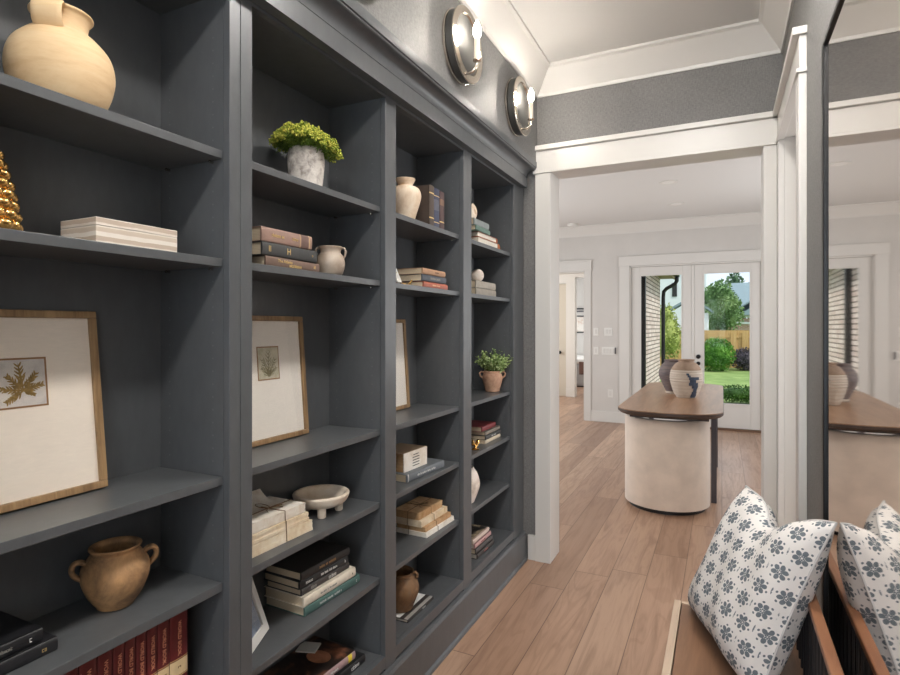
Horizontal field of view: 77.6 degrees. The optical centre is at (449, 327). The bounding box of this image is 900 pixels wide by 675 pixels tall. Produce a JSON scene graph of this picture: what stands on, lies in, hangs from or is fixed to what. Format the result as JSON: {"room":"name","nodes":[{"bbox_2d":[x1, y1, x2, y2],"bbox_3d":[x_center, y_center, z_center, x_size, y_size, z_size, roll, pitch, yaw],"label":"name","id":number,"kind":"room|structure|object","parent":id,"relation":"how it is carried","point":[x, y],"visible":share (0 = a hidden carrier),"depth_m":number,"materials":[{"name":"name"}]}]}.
{"room":"library","nodes":[
{"label":"library","id":0,"kind":"room"},
{"bbox_2d":[356,0,536,160],"bbox_3d":[-0.892,-0.065,1.028,0.497,2.930,5.470,0,0,26],"label":"wall","id":1,"kind":"structure","parent":0,"point":[416,23],"depth_m":2.25,"materials":[{"name":"grey paint"}]},
{"bbox_2d":[250,0,536,187],"bbox_3d":[-0.161,-0.915,2.052,0.086,0.159,2.971,0,0,26],"label":"crown molding","id":2,"kind":"structure","parent":1,"relation":"attached to","point":[344,30],"depth_m":1.98,"materials":[{"name":"grey wood"}]},
{"bbox_2d":[442,4,482,84],"bbox_3d":[0.085,-1.177,2.327,0.124,0.302,0.302,0,0,26],"label":"wall sconce","id":3,"kind":"object","parent":1,"relation":"attached to","point":[461,42],"visible":1,"depth_m":2.27,"materials":[{"name":"silver metal"}]},
{"bbox_2d":[458,0,549,97],"bbox_3d":[-0.618,-1.458,0.895,0.112,0.145,5.470,0,0,26],"label":"trim","id":4,"kind":"structure","parent":1,"relation":"attached to","point":[499,20],"depth_m":2.81,"materials":[{"name":"white paint"}]},
{"bbox_2d":[504,76,533,136],"bbox_3d":[0.397,-1.177,2.970,0.124,0.302,0.302,0,0,26],"label":"wall sconce","id":5,"kind":"object","parent":1,"relation":"attached to","point":[518,99],"visible":1,"depth_m":2.91,"materials":[{"name":"silver metal"}]},
{"bbox_2d":[559,274,583,388],"bbox_3d":[2.435,-0.065,12.169,3.150,2.930,6.580,0,0,26],"label":"wall","id":6,"kind":"structure","parent":0,"point":[568,279],"depth_m":11.38,"materials":[{"name":"white paint"}]},
{"bbox_2d":[559,284,565,395],"bbox_3d":[2.194,0.245,11.513,0.380,2.290,0.110,0,0,26],"label":"door","id":7,"kind":"structure","parent":6,"relation":"in","point":[562,287],"depth_m":11.47,"materials":[{"name":"beige paint"}]},
{"bbox_2d":[566,277,576,396],"bbox_3d":[2.886,0.190,11.221,1.110,2.420,0.170,0,0,26],"label":"trim","id":8,"kind":"structure","parent":6,"relation":"attached to","point":[569,392],"depth_m":11.35,"materials":[{"name":"white paint"}]},
{"bbox_2d":[577,278,583,354],"bbox_3d":[3.850,-0.065,15.083,2.950,2.930,0.100,0,0,26],"label":"wall","id":9,"kind":"structure","parent":0,"point":[580,281],"depth_m":15.18,"materials":[{"name":"grey paint"}]},
{"bbox_2d":[432,387,760,674],"bbox_3d":[1.940,1.450,6.284,7.400,0.100,17.600,0,0,26],"label":"floor","id":10,"kind":"structure","parent":0,"point":[603,605],"depth_m":3.17,"materials":[{"name":"brown wood"}]},
{"bbox_2d":[0,0,239,674],"bbox_3d":[-0.805,0.195,1.126,0.262,2.310,0.742,0,0,26],"label":"bookcase","id":11,"kind":"object","parent":10,"relation":"on","point":[164,153],"visible":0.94,"depth_m":1.38,"materials":[{"name":"grey wood"}]},
{"bbox_2d":[0,150,22,230],"bbox_3d":[-0.857,-0.279,0.992,0.162,0.214,0.162,0,0,26],"label":"ornament","id":12,"kind":"object","parent":11,"relation":"on","point":[10,217],"visible":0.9,"depth_m":1.00,"materials":[{"name":"gold metal"}]},
{"bbox_2d":[0,631,57,674],"bbox_3d":[-0.889,0.615,1.019,0.164,0.026,0.240,0,0,26],"label":"book","id":13,"kind":"object","parent":11,"relation":"on","point":[49,643],"visible":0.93,"depth_m":1.05,"materials":[{"name":"paper"}]},
{"bbox_2d":[0,611,42,659],"bbox_3d":[-0.903,0.588,1.003,0.159,0.025,0.235,0,0,26],"label":"book","id":14,"kind":"object","parent":13,"relation":"on","point":[16,634],"visible":1,"depth_m":1.06,"materials":[{"name":"paper"}]},
{"bbox_2d":[0,309,107,513],"bbox_3d":[-0.886,0.163,1.147,0.063,0.403,0.338,0,0,26],"label":"picture frame","id":15,"kind":"object","parent":11,"relation":"on","point":[52,435],"visible":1,"depth_m":1.20,"materials":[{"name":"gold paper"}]},
{"bbox_2d":[0,357,48,410],"bbox_3d":[-0.891,0.114,1.149,0.012,0.103,0.118,0,0,26],"label":"print","id":16,"kind":"object","parent":15,"relation":"attached to","point":[24,381],"depth_m":1.16,"materials":[{"name":"brown"}]},
{"bbox_2d":[2,0,115,109],"bbox_3d":[-0.796,-0.540,1.148,0.190,0.207,0.190,0,0,-22],"label":"jug","id":17,"kind":"object","parent":11,"relation":"on","point":[56,52],"visible":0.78,"depth_m":1.08,"materials":[{"name":"beige ceramic"}]},
{"bbox_2d":[78,657,96,674],"bbox_3d":[-0.810,0.786,1.175,0.168,0.225,0.036,0,0,26],"label":"volume","id":18,"kind":"object","parent":11,"relation":"on","point":[89,668],"visible":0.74,"depth_m":1.14,"materials":[{"name":"fabric"}]},
{"bbox_2d":[97,649,111,674],"bbox_3d":[-0.794,0.786,1.207,0.168,0.225,0.032,0,0,26],"label":"volume","id":19,"kind":"object","parent":11,"relation":"on","point":[104,661],"visible":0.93,"depth_m":1.17,"materials":[{"name":"fabric"}]},
{"bbox_2d":[68,536,158,611],"bbox_3d":[-0.759,0.559,1.271,0.139,0.137,0.139,0,0,4],"label":"urn","id":20,"kind":"object","parent":11,"relation":"on","point":[116,570],"visible":1,"depth_m":1.23,"materials":[{"name":"brown ceramic"}]},
{"bbox_2d":[112,643,123,674],"bbox_3d":[-0.781,0.786,1.234,0.168,0.225,0.025,0,0,26],"label":"volume","id":21,"kind":"object","parent":11,"relation":"on","point":[117,652],"visible":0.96,"depth_m":1.19,"materials":[{"name":"fabric"}]},
{"bbox_2d":[61,217,176,251],"bbox_3d":[-0.736,-0.200,1.256,0.122,0.056,0.190,0,0,26],"label":"box","id":22,"kind":"object","parent":11,"relation":"on","point":[100,229],"visible":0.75,"depth_m":1.19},
{"bbox_2d":[124,637,134,674],"bbox_3d":[-0.770,0.786,1.257,0.168,0.225,0.024,0,0,26],"label":"volume","id":23,"kind":"object","parent":11,"relation":"on","point":[129,646],"visible":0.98,"depth_m":1.22,"materials":[{"name":"fabric"}]},
{"bbox_2d":[135,631,145,674],"bbox_3d":[-0.759,0.786,1.280,0.168,0.225,0.025,0,0,26],"label":"volume","id":24,"kind":"object","parent":11,"relation":"on","point":[140,640],"visible":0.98,"depth_m":1.24,"materials":[{"name":"fabric"}]},
{"bbox_2d":[146,626,156,674],"bbox_3d":[-0.747,0.786,1.304,0.168,0.225,0.025,0,0,26],"label":"volume","id":25,"kind":"object","parent":11,"relation":"on","point":[151,634],"visible":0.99,"depth_m":1.26,"materials":[{"name":"fabric"}]},
{"bbox_2d":[157,619,168,674],"bbox_3d":[-0.735,0.786,1.329,0.168,0.225,0.030,0,0,26],"label":"volume","id":26,"kind":"object","parent":11,"relation":"on","point":[163,628],"visible":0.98,"depth_m":1.29,"materials":[{"name":"fabric"}]},
{"bbox_2d":[169,610,186,674],"bbox_3d":[-0.717,0.786,1.366,0.168,0.225,0.048,0,0,26],"label":"volume","id":27,"kind":"object","parent":11,"relation":"on","point":[178,623],"visible":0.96,"depth_m":1.33,"materials":[{"name":"fabric"}]},
{"bbox_2d":[240,0,522,674],"bbox_3d":[-0.158,0.195,2.459,0.262,2.310,2.219,0,0,26],"label":"bookcase","id":28,"kind":"object","parent":10,"relation":"on","point":[355,428],"visible":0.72,"depth_m":2.06,"materials":[{"name":"grey wood"}]},
{"bbox_2d":[252,578,268,652],"bbox_3d":[-0.577,0.805,1.592,0.074,0.183,0.150,0,0,2],"label":"photo frame","id":29,"kind":"object","parent":28,"relation":"on","point":[260,626],"visible":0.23,"depth_m":1.63,"materials":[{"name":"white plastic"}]},
{"bbox_2d":[252,599,260,637],"bbox_3d":[-0.579,0.806,1.592,0.005,0.138,0.098,-19,-1,2],"label":"photograph","id":30,"kind":"object","parent":29,"relation":"on","point":[256,624],"depth_m":1.62},
{"bbox_2d":[252,315,308,446],"bbox_3d":[-0.581,0.163,1.798,0.048,0.404,0.334,0,0,26],"label":"picture frame","id":31,"kind":"object","parent":28,"relation":"on","point":[279,388],"visible":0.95,"depth_m":1.83,"materials":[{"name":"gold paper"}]},
{"bbox_2d":[256,346,279,380],"bbox_3d":[-0.584,0.113,1.800,0.009,0.108,0.096,0,0,26],"label":"print","id":32,"kind":"object","parent":31,"relation":"attached to","point":[267,357],"depth_m":1.80,"materials":[{"name":"brown paper"}]},
{"bbox_2d":[252,489,312,557],"bbox_3d":[-0.552,0.565,1.667,0.160,0.126,0.248,0,0,27],"label":"bundle","id":33,"kind":"object","parent":28,"relation":"on","point":[276,521],"visible":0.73,"depth_m":1.64,"materials":[{"name":"paper"}]},
{"bbox_2d":[252,496,304,534],"bbox_3d":[-0.560,0.552,1.659,0.150,0.030,0.217,0,0,27],"label":"book","id":34,"kind":"object","parent":33,"relation":"on","point":[270,514],"depth_m":1.65,"materials":[{"name":"white paper"}]},
{"bbox_2d":[252,511,308,545],"bbox_3d":[-0.555,0.582,1.662,0.151,0.029,0.230,0,0,27],"label":"book","id":35,"kind":"object","parent":33,"relation":"on","point":[266,534],"depth_m":1.62,"materials":[{"name":"paper"}]},
{"bbox_2d":[252,519,312,557],"bbox_3d":[-0.551,0.612,1.668,0.153,0.031,0.246,0,0,27],"label":"book","id":36,"kind":"object","parent":33,"relation":"on","point":[271,540],"depth_m":1.62,"materials":[{"name":"paper"}]},
{"bbox_2d":[252,255,318,271],"bbox_3d":[-0.525,-0.185,1.673,0.154,0.028,0.232,0,0,25],"label":"book","id":37,"kind":"object","parent":28,"relation":"on","point":[263,259],"visible":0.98,"depth_m":1.60,"materials":[{"name":"paper"}]},
{"bbox_2d":[252,241,316,262],"bbox_3d":[-0.528,-0.219,1.662,0.152,0.036,0.232,0,0,25],"label":"book","id":38,"kind":"object","parent":37,"relation":"on","point":[259,248],"visible":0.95,"depth_m":1.60,"materials":[{"name":"paper"}]},
{"bbox_2d":[252,226,311,249],"bbox_3d":[-0.535,-0.259,1.652,0.154,0.040,0.208,0,0,26],"label":"book","id":39,"kind":"object","parent":38,"relation":"on","point":[259,233],"visible":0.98,"depth_m":1.59,"materials":[{"name":"paper"}]},
{"bbox_2d":[268,120,343,185],"bbox_3d":[-0.461,-0.549,1.803,0.236,0.223,0.225,0,0,-24],"label":"potted plant","id":40,"kind":"object","parent":28,"relation":"on","point":[307,147],"visible":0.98,"depth_m":1.75,"materials":[{"name":"green plant"}]},
{"bbox_2d":[287,145,324,185],"bbox_3d":[-0.464,-0.506,1.804,0.117,0.137,0.117,0,0,26],"label":"pot","id":41,"kind":"object","parent":28,"relation":"on","point":[305,162],"depth_m":1.76,"materials":[{"name":"white stone"}]},
{"bbox_2d":[265,573,359,616],"bbox_3d":[-0.460,0.884,1.899,0.174,0.029,0.275,0,0,28],"label":"book","id":42,"kind":"object","parent":28,"relation":"on","point":[324,599],"visible":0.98,"depth_m":1.80,"materials":[{"name":"paper"}]},
{"bbox_2d":[264,565,355,607],"bbox_3d":[-0.466,0.853,1.887,0.172,0.031,0.258,0,0,28],"label":"book","id":43,"kind":"object","parent":42,"relation":"on","point":[316,593],"visible":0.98,"depth_m":1.80,"materials":[{"name":"paper"}]},
{"bbox_2d":[266,562,348,595],"bbox_3d":[-0.472,0.825,1.880,0.154,0.021,0.235,0,0,28],"label":"book","id":44,"kind":"object","parent":43,"relation":"on","point":[306,589],"visible":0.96,"depth_m":1.80,"materials":[{"name":"paper"}]},
{"bbox_2d":[264,556,347,589],"bbox_3d":[-0.477,0.801,1.875,0.159,0.025,0.232,0,0,29],"label":"book","id":45,"kind":"object","parent":44,"relation":"on","point":[288,582],"visible":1,"depth_m":1.79,"materials":[{"name":"paper"}]},
{"bbox_2d":[265,540,349,581],"bbox_3d":[-0.474,0.774,1.877,0.159,0.026,0.236,0,0,28],"label":"book","id":46,"kind":"object","parent":45,"relation":"on","point":[317,556],"visible":0.98,"depth_m":1.84,"materials":[{"name":"paper"}]},
{"bbox_2d":[292,484,349,518],"bbox_3d":[-0.439,0.592,1.908,0.190,0.070,0.190,0,0,-9],"label":"footed bowl","id":47,"kind":"object","parent":28,"relation":"on","point":[321,497],"visible":0.97,"depth_m":1.92,"materials":[{"name":"white ceramic"}]},
{"bbox_2d":[315,245,346,274],"bbox_3d":[-0.391,-0.218,1.833,0.096,0.094,0.094,0,0,26],"label":"jug","id":48,"kind":"object","parent":28,"relation":"on","point":[330,259],"visible":0.85,"depth_m":1.80,"materials":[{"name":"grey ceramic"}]},
{"bbox_2d":[335,651,364,674],"bbox_3d":[-0.449,1.163,1.899,0.194,0.029,0.275,0,0,29],"label":"book","id":49,"kind":"object","parent":28,"relation":"on","point":[359,659],"visible":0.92,"depth_m":1.92,"materials":[{"name":"paper"}]},
{"bbox_2d":[262,636,355,674],"bbox_3d":[-0.478,1.133,1.873,0.194,0.029,0.270,0,0,30],"label":"book","id":50,"kind":"object","parent":49,"relation":"on","point":[330,658],"visible":0.98,"depth_m":1.88,"materials":[{"name":"paper"}]},
{"bbox_2d":[396,319,409,410],"bbox_3d":[-0.275,0.163,2.433,0.044,0.404,0.338,0,0,26],"label":"picture frame","id":51,"kind":"object","parent":28,"relation":"on","point":[402,376],"visible":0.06,"depth_m":2.55,"materials":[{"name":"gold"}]},
{"bbox_2d":[396,177,420,218],"bbox_3d":[-0.184,-0.524,2.304,0.133,0.176,0.133,0,0,26],"label":"vase","id":52,"kind":"object","parent":28,"relation":"on","point":[408,196],"visible":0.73,"depth_m":2.26,"materials":[{"name":"beige ceramic"}]},
{"bbox_2d":[396,593,433,622],"bbox_3d":[-0.181,1.171,2.361,0.141,0.013,0.220,0,0,26],"label":"book","id":53,"kind":"object","parent":28,"relation":"on","point":[422,600],"visible":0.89,"depth_m":2.33,"materials":[{"name":"paper"}]},
{"bbox_2d":[396,565,418,612],"bbox_3d":[-0.206,1.087,2.329,0.156,0.156,0.156,0,0,26],"label":"clay pot","id":54,"kind":"object","parent":53,"relation":"on","point":[407,584],"visible":0.56,"depth_m":2.28,"materials":[{"name":"brown ceramic"}]},
{"bbox_2d":[396,458,443,482],"bbox_3d":[-0.175,0.611,2.434,0.174,0.033,0.300,0,0,29],"label":"book","id":55,"kind":"object","parent":28,"relation":"on","point":[432,465],"visible":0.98,"depth_m":2.36,"materials":[{"name":"paper"}]},
{"bbox_2d":[396,443,426,472],"bbox_3d":[-0.206,0.555,2.403,0.143,0.077,0.180,0,0,29],"label":"box","id":56,"kind":"object","parent":55,"relation":"on","point":[409,457],"visible":0.76,"depth_m":2.36,"materials":[{"name":"beige paper"}]},
{"bbox_2d":[396,281,447,289],"bbox_3d":[-0.131,-0.184,2.485,0.159,0.025,0.232,0,0,25],"label":"book","id":57,"kind":"object","parent":28,"relation":"on","point":[417,283],"visible":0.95,"depth_m":2.39,"materials":[{"name":"paper"}]},
{"bbox_2d":[399,274,445,283],"bbox_3d":[-0.136,-0.212,2.478,0.159,0.029,0.222,0,0,26],"label":"book","id":58,"kind":"object","parent":57,"relation":"on","point":[408,277],"visible":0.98,"depth_m":2.38,"materials":[{"name":"paper"}]},
{"bbox_2d":[397,267,445,277],"bbox_3d":[-0.135,-0.241,2.476,0.154,0.025,0.214,0,0,26],"label":"book","id":59,"kind":"object","parent":58,"relation":"on","point":[404,271],"visible":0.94,"depth_m":2.39,"materials":[{"name":"paper"}]},
{"bbox_2d":[415,185,433,225],"bbox_3d":[-0.144,-0.526,2.453,0.152,0.178,0.043,0,0,26],"label":"book","id":60,"kind":"object","parent":28,"relation":"on","point":[425,213],"visible":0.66,"depth_m":2.41,"materials":[{"name":"fabric"}]},
{"bbox_2d":[396,496,453,537],"bbox_3d":[-0.113,0.840,2.538,0.164,0.117,0.268,0,0,28],"label":"bundle","id":61,"kind":"object","parent":28,"relation":"on","point":[421,516],"visible":0.95,"depth_m":2.46,"materials":[{"name":"white paper"}]},
{"bbox_2d":[396,496,441,520],"bbox_3d":[-0.139,0.812,2.527,0.125,0.032,0.212,0,0,28],"label":"book","id":62,"kind":"object","parent":61,"relation":"on","point":[420,508],"depth_m":2.48,"materials":[{"name":"beige paper"}]},
{"bbox_2d":[396,505,446,527],"bbox_3d":[-0.127,0.842,2.530,0.137,0.028,0.235,0,0,28],"label":"book","id":63,"kind":"object","parent":61,"relation":"on","point":[429,519],"depth_m":2.45,"materials":[{"name":"paper"}]},
{"bbox_2d":[397,511,450,532],"bbox_3d":[-0.115,0.867,2.539,0.146,0.022,0.235,0,0,28],"label":"book","id":64,"kind":"object","parent":61,"relation":"on","point":[443,518],"depth_m":2.45,"materials":[{"name":"beige paper"}]},
{"bbox_2d":[396,515,453,537],"bbox_3d":[-0.110,0.888,2.543,0.157,0.020,0.257,0,0,28],"label":"book","id":65,"kind":"object","parent":28,"relation":"on","point":[401,528],"depth_m":2.45,"materials":[{"name":"white paper"}]},
{"bbox_2d":[471,539,493,558],"bbox_3d":[0.121,1.165,2.981,0.154,0.025,0.225,0,0,26],"label":"book","id":66,"kind":"object","parent":28,"relation":"on","point":[485,548],"visible":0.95,"depth_m":2.92,"materials":[{"name":"paper"}]},
{"bbox_2d":[471,535,491,554],"bbox_3d":[0.113,1.138,2.977,0.153,0.026,0.225,0,0,26],"label":"book","id":67,"kind":"object","parent":66,"relation":"on","point":[486,541],"visible":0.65,"depth_m":2.91,"materials":[{"name":"paper"}]},
{"bbox_2d":[471,530,490,548],"bbox_3d":[0.107,1.112,2.974,0.154,0.023,0.220,0,0,26],"label":"book","id":68,"kind":"object","parent":67,"relation":"on","point":[488,533],"visible":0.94,"depth_m":2.92,"materials":[{"name":"paper"}]},
{"bbox_2d":[471,524,488,544],"bbox_3d":[0.096,1.087,2.964,0.153,0.024,0.215,0,0,26],"label":"book","id":69,"kind":"object","parent":68,"relation":"on","point":[477,531],"visible":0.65,"depth_m":2.96,"materials":[{"name":"paper"}]},
{"bbox_2d":[474,348,513,391],"bbox_3d":[0.243,0.241,3.227,0.237,0.252,0.153,0,0,26],"label":"greenery","id":70,"kind":"object","parent":28,"relation":"on","point":[492,377],"visible":1,"depth_m":3.19,"materials":[{"name":"plant"}]},
{"bbox_2d":[380,530,526,674],"bbox_3d":[-0.195,1.315,2.065,0.046,0.170,2.965,0,0,26],"label":"plinth","id":71,"kind":"object","parent":10,"relation":"on","point":[429,649],"visible":0.93,"depth_m":2.53,"materials":[{"name":"grey wood"}]},
{"bbox_2d":[625,414,709,515],"bbox_3d":[1.717,1.048,4.447,0.630,0.702,0.600,0,0,26],"label":"table base","id":72,"kind":"object","parent":10,"relation":"on","point":[667,462],"visible":0.91,"depth_m":4.19,"materials":[{"name":"beige fabric"}]},
{"bbox_2d":[618,382,723,502],"bbox_3d":[2.118,1.009,5.197,0.755,0.782,2.510,0,0,26],"label":"dining table","id":73,"kind":"object","parent":10,"relation":"on","point":[651,401],"visible":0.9,"depth_m":4.47,"materials":[{"name":"brown wood"}]},
{"bbox_2d":[659,359,677,393],"bbox_3d":[2.127,0.460,5.315,0.276,0.318,0.276,0,0,-22],"label":"vase","id":74,"kind":"object","parent":73,"relation":"on","point":[664,371],"visible":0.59,"depth_m":5.25,"materials":[{"name":"ceramic"}]},
{"bbox_2d":[669,359,702,397],"bbox_3d":[2.109,0.449,5.001,0.280,0.337,0.280,0,0,26],"label":"ribbed vase","id":75,"kind":"object","parent":73,"relation":"on","point":[686,376],"visible":1,"depth_m":4.91,"materials":[{"name":"white ceramic"}]},
{"bbox_2d":[661,593,843,674],"bbox_3d":[0.621,1.032,1.194,0.366,0.735,1.430,0,0,26],"label":"bench","id":76,"kind":"object","parent":10,"relation":"on","point":[691,649],"visible":0.56,"depth_m":1.54,"materials":[{"name":"brown wood"}]},
{"bbox_2d":[688,485,837,674],"bbox_3d":[0.833,0.687,1.575,0.219,0.480,0.568,0,0,6],"label":"throw pillow","id":77,"kind":"object","parent":76,"relation":"on","point":[754,584],"visible":1,"depth_m":1.41,"materials":[{"name":"fabric"}]},
{"bbox_2d":[510,0,760,227],"bbox_3d":[1.871,-1.580,6.304,6.408,0.100,18.592,0,0,16],"label":"ceiling","id":78,"kind":"structure","parent":0,"point":[563,29],"depth_m":5.18,"materials":[{"name":"white paint"}]},
{"bbox_2d":[523,53,782,557],"bbox_3d":[0.975,-0.065,3.251,1.915,2.930,0.160,0,0,26],"label":"wall","id":79,"kind":"structure","parent":0,"point":[750,86],"depth_m":3.16,"materials":[{"name":"grey paint"}]},
{"bbox_2d":[533,111,776,174],"bbox_3d":[1.071,-1.004,3.090,1.275,0.164,0.046,0,0,26],"label":"trim","id":80,"kind":"structure","parent":79,"relation":"attached to","point":[757,130],"depth_m":3.05,"materials":[{"name":"white paint"}]},
{"bbox_2d":[535,144,776,563],"bbox_3d":[1.121,0.225,3.178,1.256,2.350,0.204,0,0,26],"label":"trim","id":81,"kind":"structure","parent":79,"relation":"attached to","point":[546,184],"depth_m":3.33,"materials":[{"name":"white paint"}]},
{"bbox_2d":[538,19,782,97],"bbox_3d":[1.076,-1.458,3.050,1.278,0.145,0.112,0,0,26],"label":"trim","id":82,"kind":"structure","parent":79,"relation":"attached to","point":[746,40],"depth_m":3.02,"materials":[{"name":"white paint"}]},
{"bbox_2d":[559,224,760,411],"bbox_3d":[2.843,-0.065,8.202,5.550,2.930,0.200,0,0,26],"label":"wall","id":83,"kind":"structure","parent":0,"point":[604,251],"depth_m":8.29,"materials":[{"name":"grey paint"}]},
{"bbox_2d":[559,260,591,420],"bbox_3d":[1.568,0.186,8.801,1.353,2.427,0.236,0,0,26],"label":"trim","id":84,"kind":"structure","parent":83,"relation":"attached to","point":[579,266],"depth_m":8.45,"materials":[{"name":"white paint"}]},
{"bbox_2d":[591,410,618,422],"bbox_3d":[2.818,1.320,8.094,5.320,0.160,0.016,0,0,26],"label":"baseboard","id":85,"kind":"structure","parent":83,"relation":"attached to","point":[600,416],"depth_m":8.33,"materials":[{"name":"white paint"}]},
{"bbox_2d":[559,212,760,237],"bbox_3d":[2.797,-1.458,8.050,5.320,0.145,0.112,0,0,26],"label":"trim","id":86,"kind":"structure","parent":83,"relation":"attached to","point":[751,218],"depth_m":7.94,"materials":[{"name":"white paint"}]},
{"bbox_2d":[631,265,690,420],"bbox_3d":[3.033,0.242,8.054,0.809,2.255,0.051,0,0,26],"label":"door","id":87,"kind":"structure","parent":83,"relation":"in","point":[684,271],"depth_m":8.13,"materials":[{"name":"white paint"}]},
{"bbox_2d":[619,249,760,422],"bbox_3d":[3.433,0.176,7.901,2.006,2.447,0.226,0,0,26],"label":"trim","id":88,"kind":"structure","parent":83,"relation":"attached to","point":[626,263],"depth_m":8.18,"materials":[{"name":"white paint"}]},
{"bbox_2d":[691,265,694,361],"bbox_3d":[3.409,0.242,7.856,0.038,2.255,0.028,0,0,26],"label":"trim","id":89,"kind":"structure","parent":83,"relation":"attached to","point":[692,266],"depth_m":7.86,"materials":[{"name":"white paint"}]},
{"bbox_2d":[695,262,760,429],"bbox_3d":[3.758,0.242,7.674,0.879,2.255,0.100,0,0,26],"label":"door","id":90,"kind":"structure","parent":83,"relation":"in","point":[736,416],"depth_m":7.56,"materials":[{"name":"white paint"}]},
{"bbox_2d":[720,283,749,329],"bbox_3d":[23.215,-0.725,37.335,9.450,4.850,8.950,0,0,26],"label":"house","id":91,"kind":"structure","parent":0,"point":[742,290],"depth_m":36.71,"materials":[{"name":"white brick"}]},
{"bbox_2d":[783,0,837,606],"bbox_3d":[0.544,-0.065,0.331,0.140,2.930,5.470,0,0,26],"label":"wall","id":92,"kind":"structure","parent":0,"point":[816,14],"depth_m":1.87,"materials":[{"name":"white paint"}]},
{"bbox_2d":[758,0,793,52],"bbox_3d":[0.430,-1.458,0.386,0.112,0.145,5.470,0,0,26],"label":"trim","id":93,"kind":"structure","parent":92,"relation":"attached to","point":[774,15],"depth_m":2.62,"materials":[{"name":"white paint"}]},
{"bbox_2d":[773,25,806,143],"bbox_3d":[1.456,-1.004,2.422,0.046,0.164,0.910,0,0,26],"label":"trim","id":94,"kind":"structure","parent":92,"relation":"attached to","point":[795,62],"depth_m":2.25,"materials":[{"name":"white paint"}]},
{"bbox_2d":[777,72,806,526],"bbox_3d":[1.531,0.225,2.392,0.166,2.350,0.898,0,0,26],"label":"trim","id":95,"kind":"structure","parent":92,"relation":"attached to","point":[792,150],"depth_m":2.72,"materials":[{"name":"white paint"}]},
{"bbox_2d":[821,0,899,674],"bbox_3d":[0.648,0.041,0.753,0.040,1.558,1.562,0,0,26],"label":"wall mirror","id":96,"kind":"object","parent":92,"relation":"attached to","point":[860,48],"visible":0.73,"depth_m":1.07,"materials":[{"name":"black metal"}]},
{"label":"outside","id":97,"kind":"structure","parent":0,"visible":0},
{"bbox_2d":[660,366,749,404],"bbox_3d":[22.037,1.800,45.383,80.000,0.200,79.100,0,0,26],"label":"lawn","id":98,"kind":"structure","parent":97,"point":[734,376],"depth_m":18.84,"materials":[{"name":"green plant"}]},
{"bbox_2d":[646,275,679,384],"bbox_3d":[3.863,0.205,10.691,0.650,2.990,5.110,0,0,26],"label":"brick wing","id":99,"kind":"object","parent":98,"relation":"on","point":[652,282],"visible":0.13,"depth_m":11.56,"materials":[{"name":"brown"}]},
{"bbox_2d":[641,276,645,387],"bbox_3d":[3.353,0.275,9.711,0.080,2.810,0.100,0,0,26],"label":"downspout","id":100,"kind":"object","parent":99,"relation":"attached to","point":[643,278],"visible":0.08,"depth_m":9.66,"materials":[{"name":"black metal"}]},
{"bbox_2d":[661,277,678,364],"bbox_3d":[5.017,0.263,12.771,0.374,2.835,0.080,0,0,26],"label":"downspout","id":101,"kind":"object","parent":99,"relation":"attached to","point":[676,281],"visible":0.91,"depth_m":12.80,"materials":[{"name":"black metal"}]},
{"bbox_2d":[660,303,680,358],"bbox_3d":[8.471,0.342,22.139,1.234,2.696,1.330,0,0,-21],"label":"tree","id":102,"kind":"object","parent":98,"relation":"on","point":[672,331],"visible":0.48,"depth_m":21.78,"materials":[{"name":"green plant"}]},
{"bbox_2d":[660,274,707,312],"bbox_3d":[18.094,-2.900,47.909,7.700,9.200,6.800,0,0,26],"label":"house","id":103,"kind":"structure","parent":98,"relation":"on","point":[673,295],"depth_m":44.70,"materials":[{"name":"white"}]},
{"bbox_2d":[660,330,749,367],"bbox_3d":[11.444,0.885,23.568,26.000,1.570,0.084,0,0,26],"label":"fence","id":104,"kind":"object","parent":98,"relation":"on","point":[740,339],"visible":0.05,"depth_m":23.37,"materials":[{"name":"brown wood"}]},
{"bbox_2d":[704,337,736,370],"bbox_3d":[10.484,1.054,22.033,1.457,1.449,1.397,0,0,26],"label":"round bush","id":105,"kind":"object","parent":98,"relation":"on","point":[717,355],"visible":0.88,"depth_m":21.70,"materials":[{"name":"green plant"}]},
{"bbox_2d":[704,278,744,329],"bbox_3d":[12.773,-0.334,26.669,2.334,4.048,1.714,0,0,26],"label":"leafy tree","id":106,"kind":"object","parent":98,"relation":"on","point":[725,305],"visible":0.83,"depth_m":26.23,"materials":[{"name":"green plant"}]},
{"bbox_2d":[723,384,749,402],"bbox_3d":[6.828,1.481,12.466,1.799,0.456,0.773,0,0,26],"label":"hedge","id":107,"kind":"object","parent":98,"relation":"on","point":[735,393],"visible":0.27,"depth_m":12.49,"materials":[{"name":"green plant"}]},
{"bbox_2d":[731,347,749,370],"bbox_3d":[11.851,1.253,22.360,1.202,1.016,1.141,0,0,26],"label":"bush","id":108,"kind":"object","parent":98,"relation":"on","point":[742,361],"visible":0.52,"depth_m":22.20,"materials":[{"name":"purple plant"}]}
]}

